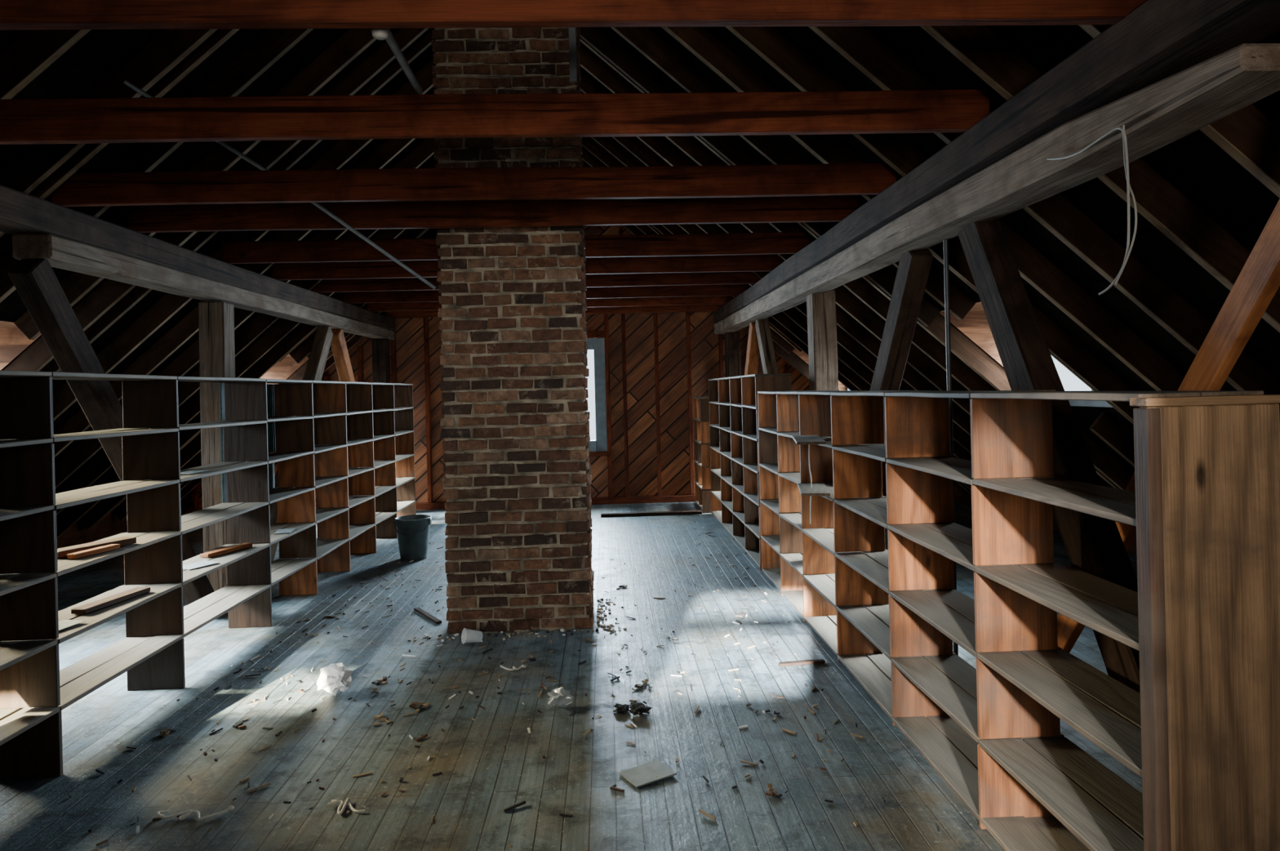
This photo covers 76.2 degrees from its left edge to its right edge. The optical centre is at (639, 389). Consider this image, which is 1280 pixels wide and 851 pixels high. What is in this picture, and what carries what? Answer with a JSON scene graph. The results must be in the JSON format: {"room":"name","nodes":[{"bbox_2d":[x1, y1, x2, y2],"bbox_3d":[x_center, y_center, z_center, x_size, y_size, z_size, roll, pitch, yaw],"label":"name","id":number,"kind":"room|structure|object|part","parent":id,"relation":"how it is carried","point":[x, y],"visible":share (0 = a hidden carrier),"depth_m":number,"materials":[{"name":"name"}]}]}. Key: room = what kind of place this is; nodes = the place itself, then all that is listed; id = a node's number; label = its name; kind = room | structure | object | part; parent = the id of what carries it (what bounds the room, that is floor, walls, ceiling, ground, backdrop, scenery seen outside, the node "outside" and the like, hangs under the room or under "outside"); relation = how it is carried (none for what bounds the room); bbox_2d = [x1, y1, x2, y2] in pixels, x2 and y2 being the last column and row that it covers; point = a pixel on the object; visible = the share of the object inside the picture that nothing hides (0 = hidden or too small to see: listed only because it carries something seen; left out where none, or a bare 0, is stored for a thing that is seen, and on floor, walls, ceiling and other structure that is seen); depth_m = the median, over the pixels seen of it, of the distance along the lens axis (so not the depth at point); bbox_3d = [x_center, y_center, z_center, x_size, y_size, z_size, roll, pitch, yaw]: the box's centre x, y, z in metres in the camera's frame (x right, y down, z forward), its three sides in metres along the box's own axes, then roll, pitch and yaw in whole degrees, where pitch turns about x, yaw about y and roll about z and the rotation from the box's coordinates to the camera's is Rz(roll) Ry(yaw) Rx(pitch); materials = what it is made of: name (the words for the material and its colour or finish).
{"room":"attic","nodes":[
{"label":"attic","id":0,"kind":"room"},
{"bbox_2d":[0,320,40,369],"bbox_3d":[-4.491,-0.062,4.991,0.850,0.734,1.350,-1,0,-2],"label":"wall","id":1,"kind":"structure","parent":0,"point":[13,341],"depth_m":5.67,"materials":[{"name":"brown wood"}]},
{"bbox_2d":[57,511,127,548],"bbox_3d":[-6.165,1.610,4.694,0.001,0.283,13.300,-1,0,-2],"label":"wall","id":2,"kind":"structure","parent":0,"point":[77,534],"depth_m":9.48,"materials":[{"name":"brown wood"}]},
{"bbox_2d":[260,353,308,379],"bbox_3d":[-4.702,-0.057,10.037,0.850,0.734,1.350,-1,0,-2],"label":"wall","id":3,"kind":"structure","parent":0,"point":[283,369],"depth_m":10.71,"materials":[{"name":"brown wood"}]},
{"bbox_2d":[180,225,885,515],"bbox_3d":[-1.156,-0.822,11.563,10.700,4.900,0.001,-1,0,-2],"label":"wall","id":4,"kind":"structure","parent":0,"point":[639,326],"depth_m":11.61,"materials":[{"name":"brown wood"}]},
{"bbox_2d":[191,227,886,510],"bbox_3d":[-1.140,-0.315,11.495,10.170,3.886,0.125,-1,0,-2],"label":"studs","id":5,"kind":"object","parent":4,"relation":"attached to","point":[660,498],"visible":0.3,"depth_m":11.48,"materials":[{"name":"red wood"}]},
{"bbox_2d":[586,337,607,451],"bbox_3d":[-1.108,0.087,11.564,1.250,1.600,0.168,-1,0,-2],"label":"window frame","id":6,"kind":"structure","parent":4,"relation":"in","point":[597,344],"depth_m":11.53,"materials":[{"name":"paint"}]},
{"bbox_2d":[0,495,1142,850],"bbox_3d":[-0.817,1.630,4.918,10.900,0.100,13.500,-1,0,-2],"label":"floor","id":7,"kind":"structure","parent":0,"point":[479,779],"depth_m":3.86,"materials":[{"name":"grey wood"}]},
{"bbox_2d":[7,258,214,604],"bbox_3d":[-3.231,0.499,5.204,0.126,2.414,1.959,-1,0,-2],"label":"diagonal strut","id":8,"kind":"object","parent":7,"relation":"on","point":[35,280],"visible":0.49,"depth_m":4.60,"materials":[{"name":"wood"}]},
{"bbox_2d":[156,804,234,820],"bbox_3d":[-1.717,1.631,3.136,0.290,0.020,0.087,-1,0,-2],"label":"scrap","id":9,"kind":"object","parent":7,"relation":"on","point":[184,814],"visible":1,"depth_m":3.13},
{"bbox_2d":[0,369,416,778],"bbox_3d":[-2.792,0.797,6.287,0.334,1.742,7.623,-1,0,-2],"label":"storage shelf","id":10,"kind":"object","parent":7,"relation":"on","point":[352,451],"visible":0.98,"depth_m":4.53,"materials":[{"name":"brown wood"}]},
{"bbox_2d":[58,619,85,630],"bbox_3d":[-2.632,1.070,3.692,0.120,0.006,0.180,-1,0,9],"label":"loose paper","id":11,"kind":"object","parent":10,"relation":"on","point":[63,624],"visible":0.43,"depth_m":3.73,"materials":[{"name":"beige paper"}]},
{"bbox_2d":[57,536,136,558],"bbox_3d":[-2.644,0.772,3.995,0.204,0.030,0.385,-1,0,22],"label":"wood offcut","id":12,"kind":"object","parent":10,"relation":"in","point":[77,551],"visible":0.88,"depth_m":3.95,"materials":[{"name":"brown wood"}]},
{"bbox_2d":[71,586,150,613],"bbox_3d":[-2.665,1.063,4.126,0.080,0.024,0.436,-1,0,7],"label":"wood offcut","id":13,"kind":"object","parent":10,"relation":"in","point":[117,597],"visible":1,"depth_m":4.08,"materials":[{"name":"brown wood"}]},
{"bbox_2d":[180,469,208,474],"bbox_3d":[-2.696,0.495,4.891,0.110,0.006,0.200,-1,0,3],"label":"loose paper","id":14,"kind":"object","parent":10,"relation":"on","point":[188,472],"visible":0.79,"depth_m":4.88,"materials":[{"name":"white paper"}]},
{"bbox_2d":[182,560,219,569],"bbox_3d":[-2.706,1.072,4.990,0.140,0.008,0.200,-1,0,26],"label":"loose paper","id":15,"kind":"object","parent":10,"relation":"on","point":[205,562],"visible":0.79,"depth_m":4.99,"materials":[{"name":"white paper"}]},
{"bbox_2d":[200,542,252,557],"bbox_3d":[-2.739,1.065,5.414,0.070,0.024,0.373,-1,0,18],"label":"wood offcut","id":16,"kind":"object","parent":10,"relation":"in","point":[233,548],"visible":1,"depth_m":5.38,"materials":[{"name":"brown wood"}]},
{"bbox_2d":[273,528,294,533],"bbox_3d":[-2.696,1.072,6.191,0.120,0.006,0.180,-1,0,-14],"label":"loose paper","id":17,"kind":"object","parent":10,"relation":"on","point":[286,530],"visible":1,"depth_m":6.18,"materials":[{"name":"white paper"}]},
{"bbox_2d":[198,301,235,591],"bbox_3d":[-3.280,0.501,6.368,0.199,2.361,0.207,-1,0,-2],"label":"wooden post","id":18,"kind":"object","parent":7,"relation":"on","point":[215,318],"visible":0.47,"depth_m":6.27,"materials":[{"name":"wood"}]},
{"bbox_2d":[268,325,333,561],"bbox_3d":[-3.344,0.501,7.914,0.124,2.418,2.025,-1,0,-2],"label":"diagonal strut","id":19,"kind":"object","parent":7,"relation":"on","point":[321,345],"visible":0.29,"depth_m":8.49,"materials":[{"name":"grey wood"}]},
{"bbox_2d":[316,662,352,695],"bbox_3d":[-1.653,1.557,4.404,0.187,0.165,0.178,-1,0,-2],"label":"crumpled paper","id":20,"kind":"object","parent":7,"relation":"on","point":[333,677],"visible":1,"depth_m":4.36,"materials":[{"name":"white paper"}]},
{"bbox_2d":[330,328,355,381],"bbox_3d":[-3.428,0.504,9.989,0.126,2.412,1.778,-1,0,-2],"label":"diagonal strut","id":21,"kind":"object","parent":7,"relation":"on","point":[338,344],"visible":0.19,"depth_m":9.30,"materials":[{"name":"brown wood"}]},
{"bbox_2d":[327,797,364,814],"bbox_3d":[-1.143,1.617,3.162,0.165,0.020,0.086,-1,0,45],"label":"scrap","id":22,"kind":"object","parent":7,"relation":"on","point":[348,800],"visible":1,"depth_m":3.17,"materials":[{"name":"white paper"}]},
{"bbox_2d":[371,338,390,382],"bbox_3d":[-3.473,0.505,11.013,0.197,2.363,0.210,-1,0,-2],"label":"wooden post","id":23,"kind":"object","parent":7,"relation":"on","point":[380,347],"visible":0.33,"depth_m":10.91,"materials":[{"name":"brown wood"}]},
{"bbox_2d":[12,233,394,340],"bbox_3d":[-3.362,-0.754,7.822,0.212,0.144,7.034,-1,0,-2],"label":"roof beam","id":24,"kind":"structure","parent":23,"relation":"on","point":[60,252],"depth_m":5.46,"materials":[{"name":"grey wood"}]},
{"bbox_2d":[0,184,395,330],"bbox_3d":[-3.245,-0.906,4.780,0.254,0.179,13.122,-1,0,-2],"label":"beam","id":25,"kind":"structure","parent":24,"relation":"on","point":[20,212],"depth_m":5.18,"materials":[{"name":"grey wood"}]},
{"bbox_2d":[394,514,431,560],"bbox_3d":[-2.222,1.453,8.012,0.355,0.403,0.354,-1,0,-2],"label":"metal bucket","id":26,"kind":"object","parent":7,"relation":"on","point":[412,530],"visible":1,"depth_m":7.89,"materials":[{"name":"metal"}]},
{"bbox_3d":[-2.221,1.344,7.919,0.352,0.135,0.133,-1,0,-2],"label":"handle","id":27,"kind":"part","parent":26,"relation":"part of","materials":[{"name":"metal"}]},
{"bbox_2d":[413,606,441,623],"bbox_3d":[-1.534,1.628,5.889,0.040,0.016,0.472,-1,0,-34],"label":"stick","id":28,"kind":"object","parent":7,"relation":"on","point":[435,620],"visible":1,"depth_m":5.86,"materials":[{"name":"wood"}]},
{"bbox_2d":[461,627,482,644],"bbox_3d":[-1.071,1.567,5.211,0.127,0.103,0.098,-1,0,-29],"label":"paper cup","id":29,"kind":"object","parent":7,"relation":"on","point":[468,635],"visible":1,"depth_m":5.20,"materials":[{"name":"white paper"}]},
{"bbox_2d":[68,517,939,850],"bbox_3d":[-0.772,1.610,5.978,3.583,0.020,8.016,-1,0,-2],"label":"debris","id":30,"kind":"object","parent":7,"relation":"on","point":[418,706],"visible":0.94,"depth_m":4.31,"materials":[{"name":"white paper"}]},
{"bbox_2d":[431,26,594,632],"bbox_3d":[-0.887,-0.974,5.843,0.991,5.210,0.777,-1,0,-2],"label":"brick chimney","id":31,"kind":"object","parent":7,"relation":"on","point":[517,481],"visible":0.76,"depth_m":5.47,"materials":[{"name":"brown brick"}]},
{"bbox_2d":[499,664,525,670],"bbox_3d":[-0.742,1.607,4.720,0.159,0.018,0.076,-1,0,8],"label":"scrap","id":32,"kind":"object","parent":7,"relation":"on","point":[500,665],"visible":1,"depth_m":4.71,"materials":[{"name":"white paper"}]},
{"bbox_2d":[547,686,573,706],"bbox_3d":[-0.403,1.556,4.130,0.133,0.106,0.115,-1,0,-2],"label":"plastic","id":33,"kind":"object","parent":7,"relation":"on","point":[559,696],"visible":1,"depth_m":4.11,"materials":[{"name":"plastic"}]},
{"bbox_2d":[613,702,630,712],"bbox_3d":[-0.093,1.585,4.071,0.090,0.034,0.075,-1,0,-2],"label":"scrap","id":34,"kind":"object","parent":7,"relation":"on","point":[622,708],"visible":1,"depth_m":4.05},
{"bbox_2d":[628,702,652,715],"bbox_3d":[-0.004,1.575,4.023,0.109,0.049,0.093,-1,0,21],"label":"scrap","id":35,"kind":"object","parent":7,"relation":"on","point":[638,708],"visible":1,"depth_m":4.01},
{"bbox_2d":[618,759,676,787],"bbox_3d":[0.032,1.592,3.388,0.192,0.010,0.150,-1,0,-30],"label":"cardboard sheet","id":36,"kind":"object","parent":7,"relation":"on","point":[644,774],"visible":1,"depth_m":3.38,"materials":[{"name":"beige cardboard"}]},
{"bbox_2d":[692,396,720,512],"bbox_3d":[0.915,0.837,10.907,0.304,1.482,0.902,-1,0,-2],"label":"storage shelf","id":37,"kind":"object","parent":7,"relation":"on","point":[701,424],"visible":0.58,"depth_m":10.46,"materials":[{"name":"brown wood"}]},
{"bbox_2d":[724,331,741,377],"bbox_3d":[1.295,0.389,11.213,0.197,2.364,0.212,-1,0,-2],"label":"wooden post","id":38,"kind":"object","parent":7,"relation":"on","point":[732,340],"visible":0.37,"depth_m":11.11,"materials":[{"name":"brown wood"}]},
{"bbox_2d":[708,373,791,570],"bbox_3d":[1.113,0.717,8.728,0.324,1.712,3.272,-1,0,-2],"label":"storage shelf","id":39,"kind":"object","parent":7,"relation":"on","point":[735,499],"visible":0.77,"depth_m":8.59,"materials":[{"name":"brown wood"}]},
{"bbox_2d":[744,321,759,374],"bbox_3d":[1.325,0.389,10.187,0.128,2.410,1.783,-1,0,-2],"label":"diagonal strut","id":40,"kind":"object","parent":7,"relation":"on","point":[753,348],"visible":0.17,"depth_m":9.52,"materials":[{"name":"brown wood"}]},
{"bbox_2d":[755,317,778,373],"bbox_3d":[1.411,0.385,8.113,0.124,2.421,2.019,-1,0,-2],"label":"diagonal strut","id":41,"kind":"object","parent":7,"relation":"on","point":[766,350],"visible":0.24,"depth_m":8.72,"materials":[{"name":"grey wood"}]},
{"bbox_2d":[778,658,825,666],"bbox_3d":[0.928,1.568,4.681,0.273,0.016,0.030,-1,0,-11],"label":"stick","id":42,"kind":"object","parent":7,"relation":"on","point":[819,660],"visible":1,"depth_m":4.67,"materials":[{"name":"wood"}]},
{"bbox_2d":[806,288,838,390],"bbox_3d":[1.487,0.385,6.568,0.199,2.361,0.209,-1,0,-2],"label":"wooden post","id":43,"kind":"object","parent":7,"relation":"on","point":[820,307],"visible":0.26,"depth_m":6.47,"materials":[{"name":"wood"}]},
{"bbox_2d":[870,248,933,444],"bbox_3d":[1.525,0.384,5.401,0.128,2.413,1.956,-1,0,-2],"label":"diagonal strut","id":44,"kind":"object","parent":7,"relation":"on","point":[914,266],"visible":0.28,"depth_m":4.71,"materials":[{"name":"grey wood"}]},
{"bbox_2d":[942,239,958,655],"bbox_3d":[1.578,0.382,4.139,0.024,2.360,0.023,-1,0,-2],"label":"rod","id":45,"kind":"object","parent":7,"relation":"on","point":[946,273],"visible":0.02,"depth_m":4.13,"materials":[{"name":"metal"}]},
{"bbox_2d":[757,389,1279,850],"bbox_3d":[1.295,0.787,4.500,0.338,1.562,5.076,-1,0,-2],"label":"storage shelf","id":46,"kind":"object","parent":7,"relation":"on","point":[1201,733],"visible":0.98,"depth_m":2.76,"materials":[{"name":"brown wood"}]},
{"bbox_2d":[791,435,826,444],"bbox_3d":[1.054,0.313,5.123,0.170,0.016,0.661,-1,0,8],"label":"board","id":47,"kind":"object","parent":46,"relation":"on","point":[799,439],"visible":1,"depth_m":4.97,"materials":[{"name":"grey wood"}]},
{"bbox_2d":[808,444,812,524],"bbox_3d":[1.074,0.589,5.160,0.012,0.532,0.086,-1,0,2],"label":"string","id":48,"kind":"object","parent":47,"relation":"hanging from","point":[809,444],"visible":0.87,"depth_m":5.15,"materials":[{"name":"grey fabric"}]},
{"bbox_2d":[797,483,830,495],"bbox_3d":[1.081,0.623,5.099,0.170,0.016,0.509,-1,0,8],"label":"board","id":49,"kind":"object","parent":46,"relation":"on","point":[805,489],"visible":0.96,"depth_m":5.01,"materials":[{"name":"grey wood"}]},
{"bbox_2d":[958,217,1140,693],"bbox_3d":[1.622,0.380,3.054,0.127,2.404,1.604,-1,0,-2],"label":"diagonal strut","id":50,"kind":"object","parent":7,"relation":"on","point":[1094,545],"visible":0.48,"depth_m":3.21,"materials":[{"name":"brown wood"}]},
{"bbox_2d":[1057,198,1279,652],"bbox_3d":[1.818,0.245,2.853,0.048,2.642,2.133,-1,0,-2],"label":"brace","id":51,"kind":"object","parent":7,"relation":"on","point":[1258,281],"visible":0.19,"depth_m":2.48,"materials":[{"name":"brown wood"}]},
{"bbox_2d":[0,24,1279,537],"bbox_3d":[-0.879,-0.898,4.918,10.691,4.702,13.300,-1,0,-2],"label":"roof","id":52,"kind":"structure","parent":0,"point":[1251,138],"depth_m":5.36,"materials":[{"name":"brown wood"}]},
{"bbox_2d":[123,79,435,288],"bbox_3d":[-2.002,-1.127,4.808,0.026,0.950,1.787,-1,0,45],"label":"rod","id":53,"kind":"object","parent":52,"relation":"attached to","point":[126,82],"visible":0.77,"depth_m":4.94,"materials":[{"name":"metal"}]},
{"bbox_2d":[51,162,896,206],"bbox_3d":[-0.869,-1.141,4.539,4.643,0.176,0.056,-1,0,-2],"label":"beam","id":54,"kind":"structure","parent":52,"relation":"attached to","point":[326,185],"depth_m":4.51,"materials":[{"name":"red wood"}]},
{"bbox_2d":[128,195,857,232],"bbox_3d":[-0.898,-1.133,5.248,4.643,0.175,0.056,-1,0,-2],"label":"beam","id":55,"kind":"structure","parent":52,"relation":"attached to","point":[828,208],"depth_m":5.22,"materials":[{"name":"red wood"}]},
{"bbox_2d":[0,88,990,144],"bbox_3d":[-0.822,-1.142,3.419,4.643,0.177,0.055,-1,0,-2],"label":"beam","id":56,"kind":"structure","parent":52,"relation":"attached to","point":[290,117],"depth_m":3.40,"materials":[{"name":"red wood"}]},
{"bbox_2d":[385,28,423,93],"bbox_3d":[-0.842,-1.170,2.878,0.032,0.166,1.029,-1,0,-8],"label":"conduit","id":57,"kind":"object","parent":56,"relation":"attached to","point":[391,41],"visible":0.72,"depth_m":2.90,"materials":[{"name":"metal"}]},
{"bbox_2d":[371,28,388,39],"bbox_3d":[-0.768,-1.064,2.411,0.048,0.055,0.048,-1,0,-2],"label":"socket","id":58,"kind":"object","parent":57,"relation":"attached to","point":[378,33],"visible":0.57,"depth_m":2.40,"materials":[{"name":"ceramic"}]},
{"bbox_2d":[222,231,809,263],"bbox_3d":[-0.952,-1.132,6.518,4.642,0.174,0.056,-1,0,-2],"label":"beam","id":59,"kind":"structure","parent":52,"relation":"attached to","point":[771,242],"depth_m":6.52,"materials":[{"name":"red wood"}]},
{"bbox_2d":[272,253,783,279],"bbox_3d":[-0.991,-1.130,7.466,4.642,0.175,0.055,-1,0,-2],"label":"beam","id":60,"kind":"structure","parent":52,"relation":"attached to","point":[768,262],"depth_m":7.47,"materials":[{"name":"red wood"}]},
{"bbox_2d":[312,271,760,292],"bbox_3d":[-1.033,-1.139,8.466,4.643,0.176,0.056,-1,0,-2],"label":"beam","id":61,"kind":"structure","parent":52,"relation":"attached to","point":[699,277],"depth_m":8.48,"materials":[{"name":"red wood"}]},
{"bbox_2d":[343,284,746,303],"bbox_3d":[-1.076,-1.131,9.464,4.642,0.174,0.057,-1,0,-2],"label":"beam","id":62,"kind":"structure","parent":52,"relation":"attached to","point":[713,290],"depth_m":9.47,"materials":[{"name":"red wood"}]},
{"bbox_2d":[366,295,734,311],"bbox_3d":[-1.113,-1.122,10.363,4.642,0.176,0.056,-1,0,-2],"label":"beam","id":63,"kind":"structure","parent":52,"relation":"attached to","point":[721,300],"depth_m":10.37,"materials":[{"name":"red wood"}]},
{"bbox_2d":[386,304,724,318],"bbox_3d":[-1.151,-1.120,11.264,4.642,0.178,0.055,-1,0,-2],"label":"beam","id":64,"kind":"structure","parent":52,"relation":"attached to","point":[694,308],"depth_m":11.28,"materials":[{"name":"red wood"}]},
{"bbox_2d":[568,26,577,81],"bbox_3d":[-0.275,-1.519,3.293,0.030,0.550,0.020,-1,0,-2],"label":"strap","id":65,"kind":"object","parent":52,"relation":"hanging from","point":[571,30],"visible":0.72,"depth_m":3.28,"materials":[{"name":"metal"}]},
{"bbox_2d":[0,0,1146,30],"bbox_3d":[-0.776,-1.125,2.331,4.643,0.176,0.057,-1,0,-2],"label":"beam","id":66,"kind":"structure","parent":52,"relation":"attached to","point":[15,15],"depth_m":2.33,"materials":[{"name":"red wood"}]},
{"bbox_2d":[714,43,1279,333],"bbox_3d":[1.360,-0.842,6.750,0.222,0.192,9.571,-1,0,-2],"label":"roof beam","id":67,"kind":"structure","parent":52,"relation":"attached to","point":[1160,113],"depth_m":2.83,"materials":[{"name":"grey wood"}]},
{"bbox_2d":[714,0,1279,323],"bbox_3d":[1.449,-1.021,4.975,0.273,0.178,13.120,-1,0,-2],"label":"beam","id":68,"kind":"structure","parent":67,"relation":"on","point":[1157,40],"depth_m":2.71,"materials":[{"name":"grey wood"}]},
{"bbox_2d":[1046,126,1130,294],"bbox_3d":[1.417,-0.545,2.599,0.022,0.506,0.428,-1,0,-2],"label":"hanging wire","id":69,"kind":"object","parent":67,"relation":"hanging from","point":[1117,127],"visible":1,"depth_m":2.40,"materials":[{"name":"grey metal"}]},
{"bbox_2d":[1114,124,1137,284],"bbox_3d":[1.427,-0.544,2.404,0.018,0.462,0.083,-1,0,-12],"label":"hanging wire","id":70,"kind":"object","parent":67,"relation":"hanging from","point":[1123,126],"visible":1,"depth_m":2.39,"materials":[{"name":"grey metal"}]},
{"bbox_2d":[0,24,1279,519],"bbox_3d":[-0.881,-0.995,4.918,10.700,4.667,13.500,-1,0,-2],"label":"ceiling","id":71,"kind":"structure","parent":0,"point":[1196,166],"depth_m":4.23,"materials":[{"name":"brown wood"}]},
{"bbox_2d":[792,348,846,390],"bbox_3d":[2.522,-0.233,10.765,0.850,0.734,1.300,-1,0,-2],"label":"wall","id":72,"kind":"structure","parent":0,"point":[802,354],"depth_m":11.41,"materials":[{"name":"brown wood"}]},
{"bbox_2d":[939,301,1003,366],"bbox_3d":[2.735,-0.238,5.665,0.850,0.734,1.190,-1,0,-2],"label":"wall","id":73,"kind":"structure","parent":0,"point":[975,325],"depth_m":6.25,"materials":[{"name":"brown wood"}]},
{"bbox_2d":[1051,355,1112,407],"bbox_3d":[3.160,-0.249,5.683,0.098,0.734,1.190,-1,0,-2],"label":"window","id":74,"kind":"structure","parent":73,"relation":"in","point":[1073,402],"depth_m":5.69,"materials":[{"name":"paint"}]},
{"bbox_2d":[954,483,1137,556],"bbox_3d":[4.523,1.348,5.142,0.001,0.283,13.300,-1,0,-2],"label":"wall","id":75,"kind":"structure","parent":0,"point":[961,494],"depth_m":10.67,"materials":[{"name":"brown wood"}]}
]}

